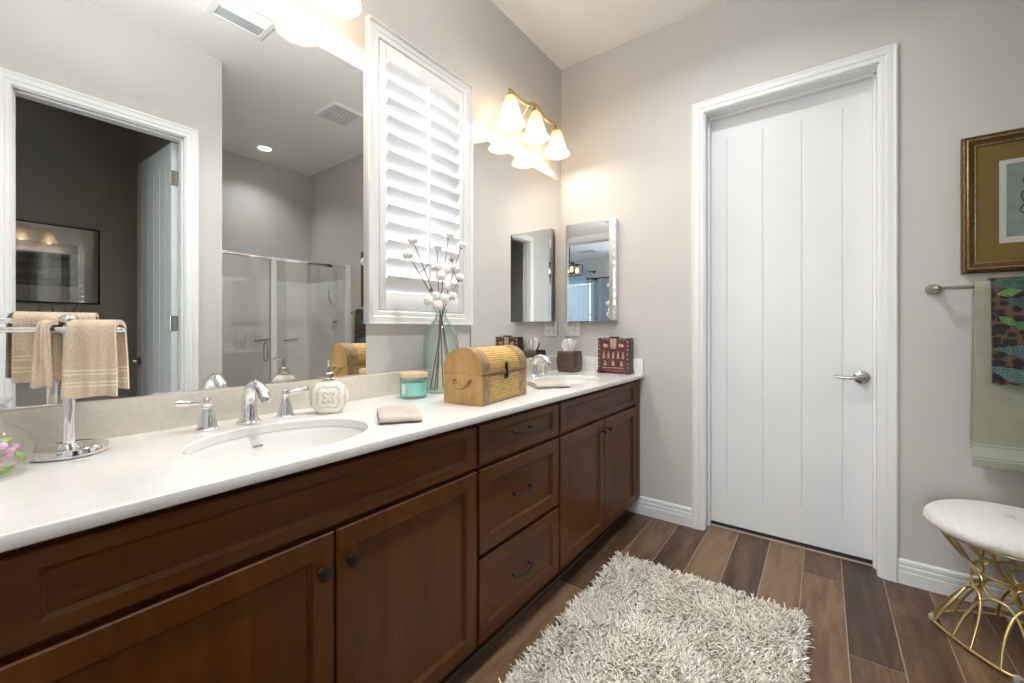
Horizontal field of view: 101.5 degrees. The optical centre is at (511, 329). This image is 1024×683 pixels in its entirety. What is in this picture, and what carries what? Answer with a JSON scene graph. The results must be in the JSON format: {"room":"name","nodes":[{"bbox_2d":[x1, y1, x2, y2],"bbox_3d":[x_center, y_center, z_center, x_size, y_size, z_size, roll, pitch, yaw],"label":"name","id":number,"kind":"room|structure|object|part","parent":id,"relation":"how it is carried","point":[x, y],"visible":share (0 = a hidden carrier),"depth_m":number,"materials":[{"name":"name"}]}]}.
{"room":"bathroom","nodes":[
{"label":"bathroom","id":0,"kind":"room"},
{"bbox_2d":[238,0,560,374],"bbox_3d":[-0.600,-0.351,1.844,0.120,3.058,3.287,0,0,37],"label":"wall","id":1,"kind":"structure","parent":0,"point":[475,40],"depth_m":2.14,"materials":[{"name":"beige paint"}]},
{"bbox_2d":[0,0,365,410],"bbox_3d":[-1.027,-0.437,1.159,0.008,1.250,1.419,0,0,37],"label":"wall mirror","id":2,"kind":"object","parent":1,"relation":"attached to","point":[188,174],"visible":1,"depth_m":1.23,"materials":[{"name":"clear glass"}]},
{"bbox_2d":[0,356,557,454],"bbox_3d":[-0.543,0.236,1.802,0.019,0.097,3.043,0,0,37],"label":"backsplash","id":3,"kind":"structure","parent":1,"relation":"attached to","point":[130,416],"depth_m":1.17,"materials":[{"name":"beige stone"}]},
{"bbox_2d":[311,0,361,18],"bbox_3d":[-0.792,-1.275,1.297,0.222,0.224,0.670,0,0,37],"label":"vanity light","id":4,"kind":"object","parent":1,"relation":"attached to","point":[339,9],"visible":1,"depth_m":1.54,"materials":[{"name":"white glass"}]},
{"bbox_2d":[365,14,472,324],"bbox_3d":[-0.454,-0.659,2.015,0.146,1.272,0.637,0,0,37],"label":"window","id":5,"kind":"structure","parent":1,"relation":"in","point":[375,31],"depth_m":1.83,"materials":[{"name":"white paint"}]},
{"bbox_2d":[379,40,463,312],"bbox_3d":[-0.416,-0.659,1.987,0.075,1.148,0.513,0,0,37],"label":"plantation shutter","id":6,"kind":"object","parent":5,"relation":"attached to","point":[421,122],"visible":0.93,"depth_m":1.94,"materials":[{"name":"white paint"}]},
{"bbox_3d":[-0.422,-1.198,1.992,0.034,0.071,0.447,0,0,37],"label":"rail","id":7,"kind":"part","parent":6,"relation":"part of","materials":[{"name":"white paint"}]},
{"bbox_3d":[-0.422,-0.123,1.992,0.034,0.077,0.447,0,0,37],"label":"rail","id":8,"kind":"part","parent":6,"relation":"part of","materials":[{"name":"white paint"}]},
{"bbox_3d":[-0.389,-0.662,1.968,0.010,0.960,0.012,0,0,37],"label":"tilt rod","id":9,"kind":"part","parent":6,"relation":"part of","materials":[{"name":"white paint"}]},
{"bbox_2d":[470,133,561,358],"bbox_3d":[0.068,-0.437,2.636,0.008,1.250,0.972,0,0,37],"label":"wall mirror","id":10,"kind":"object","parent":1,"relation":"attached to","point":[517,206],"visible":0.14,"depth_m":2.57,"materials":[{"name":"clear glass"}]},
{"bbox_2d":[495,88,569,159],"bbox_3d":[0.122,-1.247,2.530,0.222,0.224,0.670,0,0,37],"label":"vanity light","id":11,"kind":"object","parent":1,"relation":"attached to","point":[510,119],"visible":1,"depth_m":2.48,"materials":[{"name":"white glass"}]},
{"bbox_3d":[-0.008,-1.210,2.315,0.174,0.150,0.170,0,0,37],"label":"lamp shade","id":12,"kind":"part","parent":11,"relation":"part of","materials":[{"name":"white glass"}]},
{"bbox_3d":[0.141,-1.226,2.516,0.174,0.150,0.170,0,0,37],"label":"lamp shade","id":13,"kind":"part","parent":11,"relation":"part of","materials":[{"name":"white glass"}]},
{"bbox_3d":[0.290,-1.210,2.717,0.174,0.150,0.170,0,0,37],"label":"lamp shade","id":14,"kind":"part","parent":11,"relation":"part of","materials":[{"name":"white glass"}]},
{"bbox_2d":[491,0,724,69],"bbox_3d":[0.942,-1.930,0.850,3.780,0.100,3.407,0,0,37],"label":"ceiling","id":15,"kind":"structure","parent":0,"point":[568,32],"depth_m":2.55,"materials":[{"name":"paint"}]},
{"bbox_2d":[443,511,1023,682],"bbox_3d":[0.098,1.208,-1.363,5.060,0.060,7.967,0,0,37],"label":"floor","id":16,"kind":"structure","parent":0,"point":[867,627],"depth_m":1.77,"materials":[{"name":"brown wood"}]},
{"bbox_2d":[0,424,476,682],"bbox_3d":[-0.773,0.745,0.993,0.611,0.866,1.467,0,0,37],"label":"base cabinet","id":17,"kind":"object","parent":16,"relation":"on","point":[362,568],"visible":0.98,"depth_m":0.90,"materials":[{"name":"brown wood"}]},
{"bbox_3d":[-0.588,0.780,0.797,0.020,0.596,0.523,0,0,37],"label":"door","id":18,"kind":"part","parent":17,"relation":"part of","materials":[{"name":"brown wood"}]},
{"bbox_2d":[0,356,643,552],"bbox_3d":[-0.306,0.249,1.627,0.608,0.122,3.043,0,0,37],"label":"countertop","id":19,"kind":"structure","parent":17,"relation":"on","point":[146,466],"depth_m":1.01,"materials":[{"name":"white stone"}]},
{"bbox_2d":[0,397,37,478],"bbox_3d":[-1.010,0.210,0.806,0.128,0.149,0.128,0,0,37],"label":"glass vase","id":20,"kind":"object","parent":19,"relation":"on","point":[3,445],"visible":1,"depth_m":0.80,"materials":[{"name":"clear glass"}]},
{"bbox_2d":[0,314,126,461],"bbox_3d":[-1.030,0.125,0.953,0.232,0.320,0.144,0,0,-38],"label":"towel stand","id":21,"kind":"object","parent":19,"relation":"on","point":[68,448],"visible":0.74,"depth_m":0.94,"materials":[{"name":"silver metal"}]},
{"bbox_2d":[30,320,61,388],"bbox_3d":[-1.021,0.052,0.925,0.032,0.147,0.088,0,0,-27],"label":"hand towel","id":22,"kind":"object","parent":21,"relation":"hanging from","point":[46,367],"visible":0.84,"depth_m":0.90,"materials":[{"name":"beige fabric"}]},
{"bbox_2d":[11,311,98,382],"bbox_3d":[-1.072,0.040,0.989,0.131,0.162,0.078,0,0,-38],"label":"hand towel","id":23,"kind":"object","parent":21,"relation":"hanging from","point":[22,343],"visible":0.38,"depth_m":0.94,"materials":[{"name":"beige fabric"}]},
{"bbox_3d":[-1.072,-0.019,0.991,0.213,0.012,0.032,0,0,-38],"label":"loop arm","id":24,"kind":"part","parent":21,"relation":"part of","materials":[{"name":"silver metal"}]},
{"bbox_3d":[-1.008,0.001,0.936,0.223,0.012,0.040,0,0,-27],"label":"loop arm","id":25,"kind":"part","parent":21,"relation":"part of","materials":[{"name":"silver metal"}]},
{"bbox_2d":[60,319,129,398],"bbox_3d":[-0.953,0.065,0.961,0.092,0.175,0.094,0,0,-27],"label":"hand towel","id":26,"kind":"object","parent":21,"relation":"hanging from","point":[95,355],"visible":1,"depth_m":0.93,"materials":[{"name":"beige fabric"}]},
{"bbox_2d":[174,379,309,431],"bbox_3d":[-0.767,0.217,1.251,0.152,0.135,0.370,0,0,37],"label":"faucet","id":27,"kind":"object","parent":19,"relation":"on","point":[254,390],"visible":1,"depth_m":1.25,"materials":[{"name":"silver metal"}]},
{"bbox_3d":[-0.886,0.203,1.157,0.018,0.019,0.078,0,0,37],"label":"lever","id":28,"kind":"part","parent":27,"relation":"part of","materials":[{"name":"silver metal"}]},
{"bbox_3d":[-0.867,0.239,1.190,0.057,0.092,0.057,0,0,37],"label":"handle","id":29,"kind":"part","parent":27,"relation":"part of","materials":[{"name":"silver metal"}]},
{"bbox_3d":[-0.802,0.276,1.277,0.063,0.017,0.063,0,0,37],"label":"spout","id":30,"kind":"part","parent":27,"relation":"part of","materials":[{"name":"silver metal"}]},
{"bbox_3d":[-0.763,0.212,1.248,0.144,0.125,0.047,0,0,37],"label":"spout","id":31,"kind":"part","parent":27,"relation":"part of","materials":[{"name":"silver metal"}]},
{"bbox_3d":[-0.738,0.239,1.364,0.057,0.092,0.057,0,0,37],"label":"handle","id":32,"kind":"part","parent":27,"relation":"part of","materials":[{"name":"silver metal"}]},
{"bbox_3d":[-0.712,0.203,1.392,0.018,0.019,0.078,0,0,37],"label":"lever","id":33,"kind":"part","parent":27,"relation":"part of","materials":[{"name":"silver metal"}]},
{"bbox_2d":[188,426,364,458],"bbox_3d":[-0.611,0.386,1.132,0.391,0.152,0.477,0,0,37],"label":"sink basin","id":34,"kind":"object","parent":19,"relation":"in","point":[297,439],"visible":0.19,"depth_m":1.27,"materials":[{"name":"white ceramic"}]},
{"bbox_2d":[308,360,348,413],"bbox_3d":[-0.626,0.195,1.430,0.097,0.180,0.115,0,0,37],"label":"soap dispenser","id":35,"kind":"object","parent":19,"relation":"on","point":[329,395],"visible":1,"depth_m":1.40,"materials":[{"name":"beige ceramic"}]},
{"bbox_2d":[308,379,348,413],"bbox_3d":[-0.626,0.228,1.430,0.128,0.113,0.079,0,0,-22],"label":"bottle","id":36,"kind":"object","parent":35,"relation":"attached to","point":[327,396],"depth_m":1.40,"materials":[{"name":"beige ceramic"}]},
{"bbox_2d":[377,404,422,423],"bbox_3d":[-0.367,0.271,1.354,0.128,0.024,0.207,0,0,-20],"label":"washcloth","id":37,"kind":"object","parent":19,"relation":"on","point":[406,412],"visible":1,"depth_m":1.29,"materials":[{"name":"white fabric"}]},
{"bbox_2d":[399,371,427,398],"bbox_3d":[-0.411,0.232,1.749,0.116,0.105,0.116,0,0,37],"label":"candle","id":38,"kind":"object","parent":19,"relation":"on","point":[410,388],"visible":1,"depth_m":1.71,"materials":[{"name":"teal glass"}]},
{"bbox_3d":[-0.411,0.189,1.749,0.116,0.018,0.116,0,0,37],"label":"lid","id":39,"kind":"part","parent":38,"relation":"part of","materials":[{"name":"brown wood"}]},
{"bbox_2d":[423,325,458,393],"bbox_3d":[-0.325,0.096,1.915,0.161,0.377,0.161,0,0,37],"label":"bottle vase","id":40,"kind":"object","parent":19,"relation":"on","point":[451,325],"visible":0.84,"depth_m":1.89,"materials":[{"name":"teal glass"}]},
{"bbox_2d":[402,249,448,353],"bbox_3d":[-0.348,-0.031,1.819,0.060,0.604,0.304,0,0,37],"label":"stem","id":41,"kind":"object","parent":40,"relation":"in","point":[408,253],"visible":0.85,"depth_m":1.78,"materials":[{"name":"white plant"}]},
{"bbox_2d":[407,234,446,356],"bbox_3d":[-0.349,-0.068,1.844,0.236,0.677,0.075,0,0,-43],"label":"stem","id":42,"kind":"object","parent":40,"relation":"in","point":[412,239],"visible":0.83,"depth_m":1.82,"materials":[{"name":"white plant"}]},
{"bbox_2d":[431,242,443,387],"bbox_3d":[-0.335,-0.065,1.869,0.056,0.671,0.143,0,0,-6],"label":"stem","id":43,"kind":"object","parent":40,"relation":"in","point":[437,305],"visible":0.96,"depth_m":1.89,"materials":[{"name":"white plant"}]},
{"bbox_3d":[-0.330,-0.049,1.929,0.036,0.639,0.009,0,0,-38],"label":"stem","id":44,"kind":"part","parent":43,"relation":"part of","materials":[{"name":"white plant"}]},
{"bbox_2d":[437,230,453,388],"bbox_3d":[-0.307,-0.100,1.914,0.068,0.740,0.171,0,0,2],"label":"stem","id":45,"kind":"object","parent":40,"relation":"in","point":[444,298],"visible":0.93,"depth_m":1.88,"materials":[{"name":"white plant"}]},
{"bbox_3d":[-0.324,-0.084,1.939,0.013,0.708,0.095,0,0,24],"label":"stem","id":46,"kind":"part","parent":45,"relation":"part of","materials":[{"name":"white plant"}]},
{"bbox_2d":[430,264,464,388],"bbox_3d":[-0.283,-0.022,1.948,0.098,0.586,0.190,0,0,29],"label":"stem","id":47,"kind":"object","parent":40,"relation":"in","point":[459,277],"visible":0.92,"depth_m":1.91,"materials":[{"name":"white plant"}]},
{"bbox_3d":[-0.304,0.016,1.939,0.029,0.508,0.167,0,0,45],"label":"stem","id":48,"kind":"part","parent":47,"relation":"part of","materials":[{"name":"white plant"}]},
{"bbox_2d":[434,241,465,389],"bbox_3d":[-0.287,-0.083,1.951,0.064,0.706,0.284,0,0,16],"label":"stem","id":49,"kind":"object","parent":40,"relation":"in","point":[440,275],"visible":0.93,"depth_m":1.89,"materials":[{"name":"white plant"}]},
{"bbox_2d":[444,345,526,406],"bbox_3d":[-0.096,0.176,1.731,0.190,0.215,0.386,0,0,30],"label":"wooden chest","id":50,"kind":"object","parent":19,"relation":"on","point":[474,376],"visible":1,"depth_m":1.61,"materials":[{"name":"brown wood"}]},
{"bbox_3d":[-0.192,0.206,1.575,0.086,0.043,0.019,0,0,30],"label":"handle","id":51,"kind":"part","parent":50,"relation":"part of","materials":[{"name":"gold metal"}]},
{"bbox_3d":[-0.100,0.120,1.734,0.178,0.101,0.350,0,0,30],"label":"lid","id":52,"kind":"part","parent":50,"relation":"part of","materials":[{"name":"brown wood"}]},
{"bbox_3d":[-0.098,0.228,1.564,0.003,0.113,0.058,0,0,30],"label":"post","id":53,"kind":"part","parent":50,"relation":"part of","materials":[{"name":"brown wood"}]},
{"bbox_3d":[-0.024,0.163,1.690,0.004,0.016,0.350,0,0,30],"label":"lid rail","id":54,"kind":"part","parent":50,"relation":"part of","materials":[{"name":"brown wood"}]},
{"bbox_3d":[-0.027,0.226,1.689,0.002,0.092,0.230,0,0,30],"label":"bamboo panel","id":55,"kind":"part","parent":50,"relation":"part of","materials":[{"name":"yellow wicker"}]},
{"bbox_3d":[-0.026,0.175,1.689,0.003,0.008,0.230,0,0,30],"label":"rail","id":56,"kind":"part","parent":50,"relation":"part of","materials":[{"name":"brown wood"}]},
{"bbox_3d":[-0.026,0.278,1.689,0.003,0.012,0.230,0,0,30],"label":"rail","id":57,"kind":"part","parent":50,"relation":"part of","materials":[{"name":"brown wood"}]},
{"bbox_3d":[0.047,0.228,1.815,0.003,0.113,0.061,0,0,30],"label":"post","id":58,"kind":"part","parent":50,"relation":"part of","materials":[{"name":"brown wood"}]},
{"bbox_2d":[527,354,550,377],"bbox_3d":[0.168,0.217,2.512,0.152,0.135,0.370,0,0,37],"label":"faucet","id":59,"kind":"object","parent":19,"relation":"on","point":[545,360],"visible":0.66,"depth_m":2.52,"materials":[{"name":"silver metal"}]},
{"bbox_3d":[0.197,0.239,2.625,0.057,0.092,0.057,0,0,37],"label":"handle","id":60,"kind":"part","parent":59,"relation":"part of","materials":[{"name":"silver metal"}]},
{"bbox_2d":[527,379,569,387],"bbox_3d":[0.180,0.271,2.094,0.173,0.024,0.167,0,0,-16],"label":"washcloth","id":61,"kind":"object","parent":19,"relation":"on","point":[552,383],"visible":0.99,"depth_m":2.04,"materials":[{"name":"white fabric"}]},
{"bbox_2d":[557,338,581,372],"bbox_3d":[0.389,0.170,2.824,0.131,0.228,0.131,0,0,37],"label":"tissue box","id":62,"kind":"object","parent":19,"relation":"on","point":[568,360],"visible":1,"depth_m":2.79,"materials":[{"name":"brown paper"}]},
{"bbox_2d":[560,379,597,383],"bbox_3d":[0.324,0.386,2.393,0.391,0.152,0.477,0,0,37],"label":"sink basin","id":63,"kind":"object","parent":19,"relation":"in","point":[571,381],"visible":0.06,"depth_m":2.59,"materials":[{"name":"white ceramic"}]},
{"bbox_2d":[597,337,633,374],"bbox_3d":[0.672,0.165,2.721,0.222,0.238,0.081,0,0,37],"label":"box","id":64,"kind":"object","parent":19,"relation":"on","point":[615,354],"visible":1,"depth_m":2.68,"materials":[{"name":"brown wood"}]},
{"bbox_3d":[0.650,0.091,2.692,0.042,0.066,0.009,0,0,37],"label":"lock plate","id":65,"kind":"part","parent":64,"relation":"part of","materials":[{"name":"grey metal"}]},
{"bbox_3d":[0.652,0.217,2.694,0.170,0.041,0.004,0,0,37],"label":"figure panel","id":66,"kind":"part","parent":64,"relation":"part of","materials":[{"name":"red paint"}]},
{"bbox_3d":[0.652,0.165,2.694,0.170,0.053,0.004,0,0,37],"label":"figure panel","id":67,"kind":"part","parent":64,"relation":"part of","materials":[{"name":"red paint"}]},
{"bbox_3d":[0.652,0.100,2.694,0.170,0.066,0.004,0,0,37],"label":"figure panel","id":68,"kind":"part","parent":64,"relation":"part of","materials":[{"name":"red paint"}]},
{"bbox_3d":[0.651,0.266,2.693,0.154,0.011,0.004,0,0,37],"label":"panel","id":69,"kind":"part","parent":64,"relation":"part of","materials":[{"name":"red wood"}]},
{"bbox_3d":[-0.432,0.565,0.965,0.030,0.033,0.033,0,0,37],"label":"knob","id":70,"kind":"part","parent":17,"relation":"part of","materials":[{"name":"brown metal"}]},
{"bbox_3d":[-0.388,0.565,1.025,0.030,0.033,0.033,0,0,37],"label":"knob","id":71,"kind":"part","parent":17,"relation":"part of","materials":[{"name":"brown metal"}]},
{"bbox_3d":[-0.277,0.780,1.216,0.020,0.596,0.509,0,0,37],"label":"door","id":72,"kind":"part","parent":17,"relation":"part of","materials":[{"name":"brown wood"}]},
{"bbox_2d":[461,402,558,664],"bbox_3d":[-0.170,0.745,1.801,0.617,0.866,0.545,0,0,37],"label":"base cabinet","id":73,"kind":"object","parent":16,"relation":"on","point":[517,470],"visible":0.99,"depth_m":1.60,"materials":[{"name":"brown wood"}]},
{"bbox_3d":[0.041,0.628,1.645,0.020,0.292,0.534,0,0,37],"label":"drawer","id":74,"kind":"part","parent":73,"relation":"part of","materials":[{"name":"brown wood"}]},
{"bbox_3d":[0.041,0.397,1.645,0.020,0.138,0.534,0,0,37],"label":"drawer","id":75,"kind":"part","parent":73,"relation":"part of","materials":[{"name":"brown wood"}]},
{"bbox_3d":[0.041,0.933,1.645,0.020,0.289,0.534,0,0,37],"label":"drawer","id":76,"kind":"part","parent":73,"relation":"part of","materials":[{"name":"brown wood"}]},
{"bbox_3d":[0.047,0.924,1.606,0.036,0.021,0.134,0,0,37],"label":"pull handle","id":77,"kind":"part","parent":73,"relation":"part of","materials":[{"name":"grey metal"}]},
{"bbox_3d":[0.047,0.619,1.606,0.036,0.021,0.134,0,0,37],"label":"pull handle","id":78,"kind":"part","parent":73,"relation":"part of","materials":[{"name":"grey metal"}]},
{"bbox_3d":[0.047,0.388,1.606,0.036,0.021,0.134,0,0,37],"label":"pull handle","id":79,"kind":"part","parent":73,"relation":"part of","materials":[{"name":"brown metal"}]},
{"bbox_2d":[545,379,639,586],"bbox_3d":[0.296,0.745,2.435,0.611,0.866,1.025,0,0,37],"label":"base cabinet","id":80,"kind":"object","parent":16,"relation":"on","point":[598,436],"visible":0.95,"depth_m":2.18,"materials":[{"name":"brown wood"}]},
{"bbox_3d":[0.348,0.780,2.060,0.020,0.596,0.472,0,0,37],"label":"door","id":81,"kind":"part","parent":80,"relation":"part of","materials":[{"name":"brown wood"}]},
{"bbox_3d":[0.633,0.780,2.443,0.020,0.596,0.471,0,0,37],"label":"door","id":82,"kind":"part","parent":80,"relation":"part of","materials":[{"name":"brown wood"}]},
{"bbox_3d":[0.795,0.695,2.663,0.018,0.766,0.065,0,0,37],"label":"filler panel","id":83,"kind":"part","parent":80,"relation":"part of","materials":[{"name":"brown wood"}]},
{"bbox_2d":[498,550,814,682],"bbox_3d":[0.494,1.153,1.414,0.865,0.048,1.335,0,0,37],"label":"shag rug","id":84,"kind":"object","parent":16,"relation":"on","point":[640,622],"visible":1,"depth_m":1.56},
{"bbox_2d":[923,499,1023,682],"bbox_3d":[1.844,0.935,1.537,0.481,0.486,0.481,0,0,37],"label":"stool","id":85,"kind":"object","parent":16,"relation":"on","point":[993,528],"visible":1,"depth_m":1.54,"materials":[{"name":"gold metal"}]},
{"bbox_3d":[1.844,0.731,1.537,0.481,0.077,0.481,0,0,37],"label":"seat","id":86,"kind":"part","parent":85,"relation":"part of","materials":[{"name":"white fabric"}]},
{"bbox_2d":[561,0,1023,586],"bbox_3d":[1.861,-0.351,1.990,3.660,3.058,0.120,0,0,37],"label":"wall","id":87,"kind":"structure","parent":0,"point":[626,108],"depth_m":2.13,"materials":[{"name":"beige paint"}]},
{"bbox_2d":[566,321,579,336],"bbox_3d":[0.430,-0.004,2.971,0.112,0.108,0.009,0,0,37],"label":"outlet","id":88,"kind":"object","parent":87,"relation":"attached to","point":[572,327],"visible":1,"depth_m":2.96,"materials":[{"name":"white plastic"}]},
{"bbox_2d":[567,324,571,333],"bbox_3d":[0.410,-0.004,2.984,0.033,0.068,0.004,0,0,37],"label":"receptacle","id":89,"kind":"object","parent":88,"relation":"attached to","point":[569,326],"depth_m":2.98,"materials":[{"name":"white plastic"}]},
{"bbox_2d":[573,324,577,333],"bbox_3d":[0.448,-0.004,2.955,0.033,0.068,0.004,0,0,37],"label":"receptacle","id":90,"kind":"object","parent":88,"relation":"attached to","point":[575,326],"depth_m":2.95,"materials":[{"name":"white plastic"}]},
{"bbox_2d":[566,217,617,320],"bbox_3d":[0.543,-0.396,2.863,0.366,0.676,0.046,0,0,37],"label":"medicine cabinet","id":91,"kind":"object","parent":87,"relation":"attached to","point":[592,246],"visible":1,"depth_m":2.83,"materials":[{"name":"silver metal"}]},
{"bbox_2d":[628,496,691,527],"bbox_3d":[0.912,1.122,2.609,0.398,0.112,0.016,0,0,37],"label":"baseboard","id":92,"kind":"structure","parent":87,"relation":"attached to","point":[666,511],"depth_m":2.58,"materials":[{"name":"white paint"}]},
{"bbox_2d":[711,520,871,563],"bbox_3d":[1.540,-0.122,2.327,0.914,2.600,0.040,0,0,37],"label":"threshold","id":93,"kind":"object","parent":87,"relation":"in","point":[712,521],"depth_m":2.29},
{"bbox_2d":[711,79,871,559],"bbox_3d":[1.514,-0.052,2.334,0.770,2.417,0.161,0,0,37],"label":"door","id":94,"kind":"structure","parent":87,"relation":"in","point":[791,181],"depth_m":2.28,"materials":[{"name":"white paint"}]},
{"bbox_3d":[1.702,0.243,2.111,0.128,0.022,0.025,0,0,37],"label":"lever","id":95,"kind":"part","parent":94,"relation":"part of","materials":[{"name":"silver metal"}]},
{"bbox_3d":[1.757,0.243,2.101,0.068,0.068,0.046,0,0,37],"label":"handle","id":96,"kind":"part","parent":94,"relation":"part of","materials":[{"name":"silver metal"}]},
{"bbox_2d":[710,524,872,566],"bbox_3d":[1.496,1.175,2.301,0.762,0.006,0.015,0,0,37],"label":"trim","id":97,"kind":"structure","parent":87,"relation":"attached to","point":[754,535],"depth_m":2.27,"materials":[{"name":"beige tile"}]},
{"bbox_2d":[692,42,897,582],"bbox_3d":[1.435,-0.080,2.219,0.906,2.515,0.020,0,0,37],"label":"trim","id":98,"kind":"structure","parent":87,"relation":"attached to","point":[886,56],"depth_m":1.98,"materials":[{"name":"white paint"}]},
{"bbox_2d":[925,284,974,294],"bbox_3d":[2.120,-0.179,1.669,0.670,0.049,0.086,0,0,37],"label":"towel bar","id":99,"kind":"object","parent":87,"relation":"attached to","point":[933,289],"visible":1,"depth_m":1.82,"materials":[{"name":"silver metal"}]},
{"bbox_3d":[1.875,-0.179,1.852,0.058,0.049,0.086,0,0,37],"label":"wall post","id":100,"kind":"part","parent":99,"relation":"part of","materials":[{"name":"silver metal"}]},
{"bbox_2d":[969,281,1023,473],"bbox_3d":[2.126,0.186,1.626,0.470,0.778,0.065,0,0,37],"label":"bath towel","id":101,"kind":"object","parent":99,"relation":"hanging from","point":[996,441],"visible":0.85,"depth_m":1.72,"materials":[{"name":"fabric"}]},
{"bbox_2d":[987,276,1023,384],"bbox_3d":[2.119,0.004,1.631,0.349,0.438,0.086,0,0,37],"label":"hand towel","id":102,"kind":"object","parent":101,"relation":"on","point":[1007,293],"visible":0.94,"depth_m":1.68,"materials":[{"name":"multicoloured fabric"}]},
{"bbox_2d":[898,557,1023,613],"bbox_3d":[2.148,1.122,1.693,0.866,0.112,0.016,0,0,37],"label":"baseboard","id":103,"kind":"structure","parent":87,"relation":"attached to","point":[943,581],"depth_m":1.86,"materials":[{"name":"white paint"}]},
{"bbox_2d":[960,127,1023,273],"bbox_3d":[2.134,-0.535,1.693,0.438,0.587,0.030,0,0,37],"label":"framed picture","id":104,"kind":"object","parent":87,"relation":"attached to","point":[992,164],"visible":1,"depth_m":1.77,"materials":[{"name":"gold metal"}]}
]}

